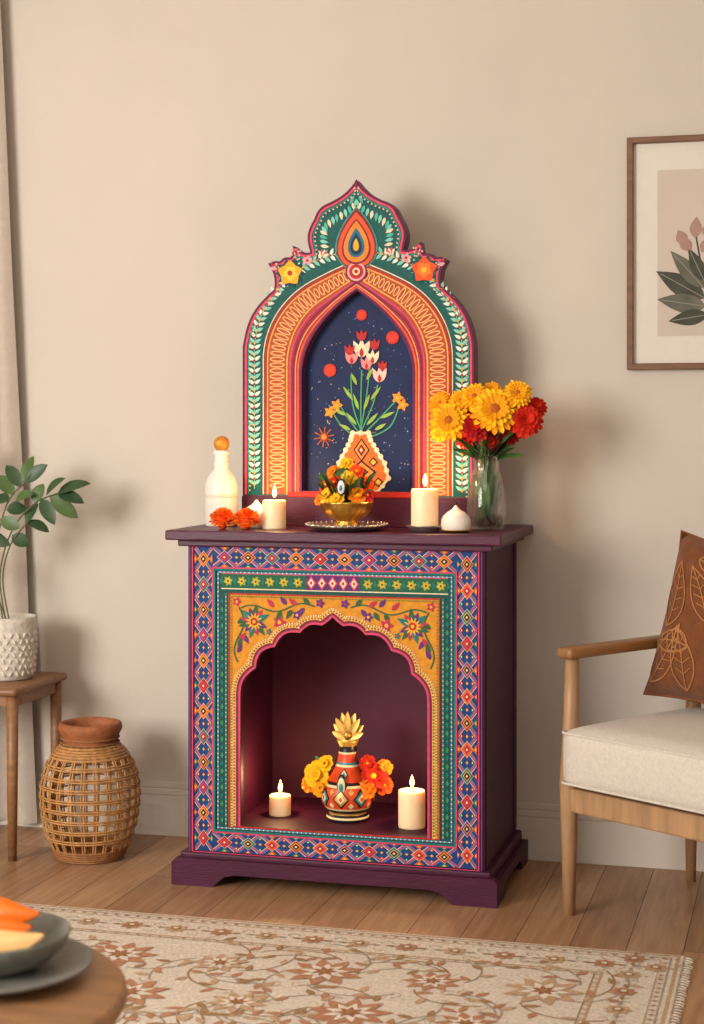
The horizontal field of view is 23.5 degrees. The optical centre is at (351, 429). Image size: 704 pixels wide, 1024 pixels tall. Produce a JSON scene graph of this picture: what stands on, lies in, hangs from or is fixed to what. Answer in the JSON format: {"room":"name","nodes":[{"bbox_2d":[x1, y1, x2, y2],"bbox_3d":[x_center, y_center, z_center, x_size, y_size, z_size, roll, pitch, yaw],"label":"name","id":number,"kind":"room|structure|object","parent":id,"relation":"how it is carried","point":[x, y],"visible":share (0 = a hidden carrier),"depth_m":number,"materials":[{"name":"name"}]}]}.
{"room":"living room","nodes":[
{"label":"living room","id":0,"kind":"room"},
{"bbox_2d":[0,0,703,803],"bbox_3d":[0.140,-0.165,5.079,6.300,2.870,0.100,0,0,15],"label":"wall","id":1,"kind":"structure","parent":0,"point":[161,154],"depth_m":5.11,"materials":[{"name":"paint"}]},
{"bbox_2d":[0,7,36,823],"bbox_3d":[-1.458,-0.092,5.422,1.235,2.645,0.069,0,0,15],"label":"curtain","id":2,"kind":"object","parent":1,"relation":"hanging from","point":[15,570],"visible":0.56,"depth_m":5.29,"materials":[{"name":"fabric"}]},
{"bbox_2d":[0,774,703,871],"bbox_3d":[0.125,1.167,5.023,6.100,0.165,0.016,0,0,15],"label":"baseboard","id":3,"kind":"structure","parent":1,"relation":"attached to","point":[163,808],"depth_m":4.90,"materials":[{"name":"paint"}]},
{"bbox_2d":[627,134,703,369],"bbox_3d":[1.059,-0.503,4.765,0.562,0.663,0.028,0,0,15],"label":"framed botanical print","id":4,"kind":"object","parent":1,"relation":"attached to","point":[665,174],"visible":1,"depth_m":4.81,"materials":[{"name":"beige paper"}]},
{"bbox_2d":[0,825,703,1023],"bbox_3d":[-0.713,1.300,1.917,6.300,0.100,6.550,0,0,15],"label":"floor","id":5,"kind":"structure","parent":0,"point":[620,908],"depth_m":4.48,"materials":[{"name":"brown wood"}]},
{"bbox_2d":[0,671,66,861],"bbox_3d":[-1.118,0.999,5.092,0.405,0.503,0.360,0,0,15],"label":"side table","id":6,"kind":"object","parent":5,"relation":"on","point":[13,694],"visible":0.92,"depth_m":4.90,"materials":[{"name":"brown wood"}]},
{"bbox_2d":[0,456,90,681],"bbox_3d":[-1.044,0.388,5.088,0.539,0.718,0.187,0,0,15],"label":"potted plant","id":7,"kind":"object","parent":6,"relation":"on","point":[18,631],"visible":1,"depth_m":5.05,"materials":[{"name":"green plant"}]},
{"bbox_2d":[39,717,140,864],"bbox_3d":[-0.767,1.051,4.947,0.297,0.396,0.297,0,0,15],"label":"rattan basket","id":8,"kind":"object","parent":5,"relation":"on","point":[95,740],"visible":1,"depth_m":4.87,"materials":[{"name":"wicker"}]},
{"bbox_2d":[165,524,532,908],"bbox_3d":[0.007,0.762,4.777,0.934,0.975,0.537,0,0,15],"label":"base cabinet","id":9,"kind":"object","parent":5,"relation":"on","point":[292,630],"visible":0.99,"depth_m":4.62,"materials":[{"name":"paint"}]},
{"bbox_2d":[205,436,237,526],"bbox_3d":[-0.374,0.146,4.845,0.096,0.258,0.096,0,0,15],"label":"ceramic bottle","id":10,"kind":"object","parent":9,"relation":"on","point":[221,488],"visible":0.95,"depth_m":4.82,"materials":[{"name":"white ceramic"}]},
{"bbox_2d":[209,507,234,528],"bbox_3d":[-0.358,0.245,4.691,0.080,0.061,0.075,0,0,15],"label":"blossom","id":11,"kind":"object","parent":9,"relation":"on","point":[222,517],"visible":1,"depth_m":4.68,"materials":[{"name":"orange plant"}]},
{"bbox_2d":[233,508,260,528],"bbox_3d":[-0.292,0.245,4.676,0.078,0.062,0.074,0,0,15],"label":"blossom","id":12,"kind":"object","parent":9,"relation":"on","point":[246,517],"visible":1,"depth_m":4.67,"materials":[{"name":"orange plant"}]},
{"bbox_2d":[241,495,261,527],"bbox_3d":[-0.270,0.230,4.780,0.092,0.090,0.092,0,0,15],"label":"candle","id":13,"kind":"object","parent":9,"relation":"on","point":[256,506],"visible":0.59,"depth_m":4.75,"materials":[{"name":"white wax"}]},
{"bbox_2d":[262,485,285,528],"bbox_3d":[-0.217,0.214,4.709,0.066,0.122,0.066,0,0,15],"label":"pillar candle","id":14,"kind":"object","parent":9,"relation":"on","point":[273,511],"visible":1,"depth_m":4.68,"materials":[{"name":"beige wax"}]},
{"bbox_2d":[269,780,290,816],"bbox_3d":[-0.203,1.038,4.778,0.062,0.098,0.062,0,0,15],"label":"pillar candle","id":15,"kind":"object","parent":9,"relation":"in","point":[279,803],"visible":1,"depth_m":4.75,"materials":[{"name":"beige wax"}]},
{"bbox_2d":[305,521,388,531],"bbox_3d":[-0.015,0.264,4.629,0.231,0.022,0.230,0,0,15],"label":"round tray","id":16,"kind":"object","parent":9,"relation":"on","point":[326,526],"visible":0.94,"depth_m":4.55,"materials":[{"name":"silver metal"}]},
{"bbox_2d":[314,457,376,525],"bbox_3d":[-0.014,0.169,4.629,0.159,0.187,0.154,0,0,-25],"label":"flower bowl","id":17,"kind":"object","parent":16,"relation":"on","point":[346,498],"visible":0.98,"depth_m":4.60,"materials":[{"name":"gold metal"}]},
{"bbox_2d":[301,712,393,823],"bbox_3d":[-0.018,0.936,4.717,0.169,0.300,0.224,0,0,-41],"label":"vase","id":18,"kind":"object","parent":9,"relation":"in","point":[350,789],"visible":1,"depth_m":4.68,"materials":[{"name":"multicoloured ceramic"}]},
{"bbox_2d":[242,179,477,527],"bbox_3d":[0.018,-0.219,4.820,0.682,0.988,0.068,0,0,15],"label":"panel","id":19,"kind":"object","parent":9,"relation":"on","point":[351,344],"visible":0.9,"depth_m":4.82,"materials":[{"name":"paint"}]},
{"bbox_2d":[310,309,411,490],"bbox_3d":[0.021,-0.078,4.832,0.311,0.533,0.006,0,0,15],"label":"painting","id":20,"kind":"object","parent":19,"relation":"attached to","point":[361,365],"depth_m":4.83,"materials":[{"name":"paint"}]},
{"bbox_2d":[398,776,424,829],"bbox_3d":[0.164,1.016,4.629,0.074,0.143,0.074,0,0,15],"label":"pillar candle","id":21,"kind":"object","parent":9,"relation":"in","point":[411,801],"visible":1,"depth_m":4.60,"materials":[{"name":"beige wax"}]},
{"bbox_2d":[406,524,440,531],"bbox_3d":[0.197,0.266,4.572,0.104,0.018,0.104,0,0,15],"label":"plate","id":22,"kind":"object","parent":9,"relation":"on","point":[412,528],"visible":0.84,"depth_m":4.53,"materials":[{"name":"silver metal"}]},
{"bbox_2d":[411,474,437,525],"bbox_3d":[0.197,0.191,4.572,0.074,0.148,0.074,0,0,15],"label":"pillar candle","id":23,"kind":"object","parent":22,"relation":"on","point":[424,501],"visible":0.93,"depth_m":4.54,"materials":[{"name":"beige wax"}]},
{"bbox_2d":[439,529,471,532],"bbox_3d":[0.279,0.271,4.539,0.090,0.008,0.090,0,0,15],"label":"plate","id":24,"kind":"object","parent":9,"relation":"on","point":[444,531],"visible":0.84,"depth_m":4.51,"materials":[{"name":"gold metal"}]},
{"bbox_2d":[441,501,470,529],"bbox_3d":[0.279,0.231,4.539,0.080,0.078,0.080,0,0,15],"label":"candle","id":25,"kind":"object","parent":24,"relation":"on","point":[454,519],"visible":0.98,"depth_m":4.51,"materials":[{"name":"white wax"}]},
{"bbox_2d":[428,380,547,530],"bbox_3d":[0.361,0.070,4.602,0.333,0.411,0.164,0,0,15],"label":"flower vase","id":26,"kind":"object","parent":9,"relation":"on","point":[470,413],"visible":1,"depth_m":4.58,"materials":[{"name":"clear glass"}]},
{"bbox_2d":[18,903,693,1023],"bbox_3d":[-0.767,1.243,3.427,2.755,0.014,1.938,0,0,15],"label":"area rug","id":27,"kind":"object","parent":5,"relation":"on","point":[176,969],"visible":0.73,"depth_m":3.84,"materials":[{"name":"beige carpet"}]},
{"bbox_2d":[0,946,127,1023],"bbox_3d":[-0.678,1.026,2.451,0.700,0.421,0.700,0,0,15],"label":"round coffee table","id":28,"kind":"object","parent":27,"relation":"on","point":[99,994],"visible":0.56,"depth_m":2.41,"materials":[{"name":"brown wood"}]},
{"bbox_2d":[0,938,93,994],"bbox_3d":[-0.530,0.803,2.520,0.286,0.024,0.286,0,0,15],"label":"dinner plate","id":29,"kind":"object","parent":28,"relation":"on","point":[74,957],"visible":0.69,"depth_m":2.49,"materials":[{"name":"grey ceramic"}]},
{"bbox_2d":[0,911,71,977],"bbox_3d":[-0.532,0.776,2.526,0.224,0.057,0.224,0,0,15],"label":"serving bowl","id":30,"kind":"object","parent":29,"relation":"on","point":[56,929],"visible":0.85,"depth_m":2.48,"materials":[{"name":"ceramic"}]},
{"bbox_2d":[0,915,32,931],"bbox_3d":[-0.539,0.740,2.523,0.130,0.048,0.041,0,0,5],"label":"slice","id":31,"kind":"object","parent":30,"relation":"on","point":[6,923],"visible":0.69,"depth_m":2.51,"materials":[{"name":"orange food"}]},
{"bbox_2d":[0,897,40,922],"bbox_3d":[-0.531,0.733,2.574,0.123,0.046,0.039,0,0,11],"label":"slice","id":32,"kind":"object","parent":30,"relation":"on","point":[8,908],"visible":0.76,"depth_m":2.56,"materials":[{"name":"orange food"}]},
{"bbox_2d":[0,930,44,951],"bbox_3d":[-0.526,0.746,2.458,0.161,0.048,0.041,0,0,-1],"label":"slice","id":33,"kind":"object","parent":30,"relation":"on","point":[9,940],"visible":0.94,"depth_m":2.44,"materials":[{"name":"yellow food"}]},
{"bbox_2d":[558,635,703,915],"bbox_3d":[0.952,0.849,4.288,0.618,0.802,0.672,0,0,-41],"label":"armchair","id":34,"kind":"object","parent":5,"relation":"on","point":[646,771],"visible":0.92,"depth_m":4.22,"materials":[{"name":"beige fabric"}]},
{"bbox_2d":[562,707,703,814],"bbox_3d":[0.930,0.829,4.269,0.560,0.172,0.624,0,0,-41],"label":"seat cushion","id":35,"kind":"object","parent":34,"relation":"on","point":[654,762],"depth_m":4.17,"materials":[{"name":"fabric"}]},
{"bbox_2d":[643,530,703,703],"bbox_3d":[0.990,0.520,4.432,0.197,0.494,0.507,0,0,-41],"label":"throw pillow","id":36,"kind":"object","parent":34,"relation":"on","point":[677,668],"visible":1,"depth_m":4.47,"materials":[{"name":"orange fabric"}]}
]}

